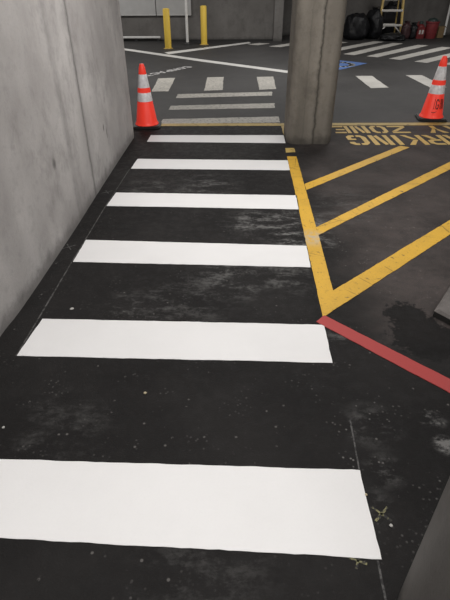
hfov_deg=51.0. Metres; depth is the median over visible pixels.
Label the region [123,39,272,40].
baseboard
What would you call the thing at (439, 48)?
hatch stripe
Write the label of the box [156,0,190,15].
metal panel
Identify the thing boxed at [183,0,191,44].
sign pole
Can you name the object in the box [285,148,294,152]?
paint
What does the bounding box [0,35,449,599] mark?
floor
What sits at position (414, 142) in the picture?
painted text
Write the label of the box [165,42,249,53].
white line
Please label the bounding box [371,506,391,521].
cross
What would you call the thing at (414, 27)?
bag
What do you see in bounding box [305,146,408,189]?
yellow stripe
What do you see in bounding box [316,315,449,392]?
red line
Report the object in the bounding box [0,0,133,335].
wall
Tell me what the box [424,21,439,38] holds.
bucket
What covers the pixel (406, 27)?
bag
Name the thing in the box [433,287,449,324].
block
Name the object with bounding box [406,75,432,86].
crosswalk stripe
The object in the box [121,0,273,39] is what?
wall
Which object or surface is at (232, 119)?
crosswalk stripe
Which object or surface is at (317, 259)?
yellow edge line
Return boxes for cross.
[349,557,366,569]
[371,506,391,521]
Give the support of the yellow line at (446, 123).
on the floor
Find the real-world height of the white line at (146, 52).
0.002 m
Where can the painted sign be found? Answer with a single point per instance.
(343, 64)
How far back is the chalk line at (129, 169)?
2.84 m
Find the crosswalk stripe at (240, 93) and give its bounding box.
[176,92,271,97]
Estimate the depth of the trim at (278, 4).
13.36 m
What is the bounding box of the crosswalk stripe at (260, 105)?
[169,103,274,109]
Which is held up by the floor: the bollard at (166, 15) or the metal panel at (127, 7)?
the bollard at (166, 15)
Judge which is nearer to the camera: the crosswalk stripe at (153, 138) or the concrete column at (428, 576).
the concrete column at (428, 576)
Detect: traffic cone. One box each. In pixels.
[133,64,161,129]
[415,56,447,121]
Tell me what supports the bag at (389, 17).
on the floor
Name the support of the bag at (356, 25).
on the floor
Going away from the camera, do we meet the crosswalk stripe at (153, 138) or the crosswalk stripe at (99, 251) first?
the crosswalk stripe at (99, 251)
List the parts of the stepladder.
rail, rail, rail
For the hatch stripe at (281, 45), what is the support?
on the floor
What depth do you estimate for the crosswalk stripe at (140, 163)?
4.65 m
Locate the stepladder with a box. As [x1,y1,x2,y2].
[380,0,404,32]
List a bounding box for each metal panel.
[119,0,155,15]
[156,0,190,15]
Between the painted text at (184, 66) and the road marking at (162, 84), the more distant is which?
the painted text at (184, 66)
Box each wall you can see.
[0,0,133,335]
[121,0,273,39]
[282,0,449,34]
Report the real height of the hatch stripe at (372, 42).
0.002 m
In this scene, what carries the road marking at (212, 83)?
on the floor
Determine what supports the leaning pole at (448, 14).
on the floor
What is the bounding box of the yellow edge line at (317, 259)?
[287,156,332,315]
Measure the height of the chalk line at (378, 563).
0.001 m
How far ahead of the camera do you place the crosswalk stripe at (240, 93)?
7.43 m
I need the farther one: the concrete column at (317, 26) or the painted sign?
the painted sign
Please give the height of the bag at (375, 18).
0.799 m
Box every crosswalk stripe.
[0,459,380,558]
[17,319,332,362]
[73,240,309,266]
[107,192,298,208]
[131,159,289,169]
[147,135,284,142]
[161,116,279,123]
[169,103,274,109]
[176,92,271,97]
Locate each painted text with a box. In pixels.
[148,66,189,75]
[332,126,449,144]
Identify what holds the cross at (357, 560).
on the floor
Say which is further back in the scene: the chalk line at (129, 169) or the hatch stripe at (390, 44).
the hatch stripe at (390, 44)
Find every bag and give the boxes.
[343,13,368,39]
[365,7,383,38]
[380,32,405,40]
[381,1,400,33]
[401,21,410,38]
[409,22,417,38]
[428,18,438,21]
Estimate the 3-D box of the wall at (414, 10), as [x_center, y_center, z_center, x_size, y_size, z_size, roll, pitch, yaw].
[8.303,-9.677,14.421,13.327,2.790,0.300,0,34,0]
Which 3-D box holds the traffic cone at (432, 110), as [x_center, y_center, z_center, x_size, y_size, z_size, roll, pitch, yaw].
[2.669,-2.658,5.925,0.355,0.732,0.355,6,35,9]
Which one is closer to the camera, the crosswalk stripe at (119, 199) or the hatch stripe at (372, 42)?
the crosswalk stripe at (119, 199)
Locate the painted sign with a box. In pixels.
[339,60,366,69]
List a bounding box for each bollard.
[163,8,172,48]
[200,5,208,44]
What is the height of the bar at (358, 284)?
0.002 m
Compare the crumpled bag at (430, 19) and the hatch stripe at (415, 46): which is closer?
the hatch stripe at (415, 46)
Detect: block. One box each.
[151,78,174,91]
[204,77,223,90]
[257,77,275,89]
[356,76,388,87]
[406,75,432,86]
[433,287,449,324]
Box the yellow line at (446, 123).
[161,122,449,125]
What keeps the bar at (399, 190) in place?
on the floor
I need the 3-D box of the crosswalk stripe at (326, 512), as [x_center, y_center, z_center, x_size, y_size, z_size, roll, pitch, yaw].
[-0.257,0.712,1.652,1.520,0.002,0.330,1,34,2]
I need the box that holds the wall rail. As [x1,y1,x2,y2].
[123,36,159,40]
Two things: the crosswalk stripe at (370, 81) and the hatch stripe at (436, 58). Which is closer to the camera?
the crosswalk stripe at (370, 81)
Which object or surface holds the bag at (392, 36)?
on the floor
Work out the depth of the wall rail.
13.66 m
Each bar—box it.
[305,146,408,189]
[316,162,449,234]
[324,220,449,315]
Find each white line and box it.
[124,48,287,72]
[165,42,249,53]
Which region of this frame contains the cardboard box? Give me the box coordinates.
[435,26,446,37]
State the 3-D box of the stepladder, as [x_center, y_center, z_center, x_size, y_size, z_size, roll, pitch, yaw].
[4.960,-9.063,13.815,0.800,2.400,0.460,0,34,0]
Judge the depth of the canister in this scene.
14.04 m
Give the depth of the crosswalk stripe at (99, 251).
3.14 m
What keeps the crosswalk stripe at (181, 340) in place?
on the floor
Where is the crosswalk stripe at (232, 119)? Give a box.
[161,116,279,123]
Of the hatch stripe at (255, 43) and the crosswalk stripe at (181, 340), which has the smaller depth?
the crosswalk stripe at (181, 340)
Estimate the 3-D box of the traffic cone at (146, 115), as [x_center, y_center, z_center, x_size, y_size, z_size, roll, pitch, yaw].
[-0.967,-2.450,5.668,0.340,0.700,0.340,-2,34,-2]
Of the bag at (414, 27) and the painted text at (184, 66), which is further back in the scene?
the bag at (414, 27)
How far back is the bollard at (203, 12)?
12.71 m
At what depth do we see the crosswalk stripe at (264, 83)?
8.20 m
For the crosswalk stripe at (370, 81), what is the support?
on the floor
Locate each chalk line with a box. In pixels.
[16,169,129,355]
[350,420,386,599]
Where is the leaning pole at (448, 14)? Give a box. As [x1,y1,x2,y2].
[443,5,449,36]
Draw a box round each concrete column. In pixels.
[284,0,346,143]
[398,477,449,599]
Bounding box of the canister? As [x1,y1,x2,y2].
[415,21,425,38]
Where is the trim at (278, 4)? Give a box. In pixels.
[273,0,283,40]
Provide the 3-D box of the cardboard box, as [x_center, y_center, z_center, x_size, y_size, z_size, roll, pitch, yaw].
[6.483,-8.120,14.276,0.333,0.311,0.200,-8,35,-12]
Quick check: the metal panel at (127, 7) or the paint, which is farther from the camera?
the metal panel at (127, 7)
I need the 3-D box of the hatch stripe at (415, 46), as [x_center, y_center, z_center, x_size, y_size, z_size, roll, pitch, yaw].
[4.393,-6.278,11.865,0.292,0.002,2.991,26,42,33]
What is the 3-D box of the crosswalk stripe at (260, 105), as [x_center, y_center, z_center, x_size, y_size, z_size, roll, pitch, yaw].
[-0.033,-2.762,6.738,1.546,0.002,0.308,-3,34,-4]
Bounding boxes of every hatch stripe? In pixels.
[248,43,269,44]
[271,43,289,46]
[341,41,380,49]
[346,43,402,54]
[369,45,427,56]
[389,47,449,59]
[415,53,449,62]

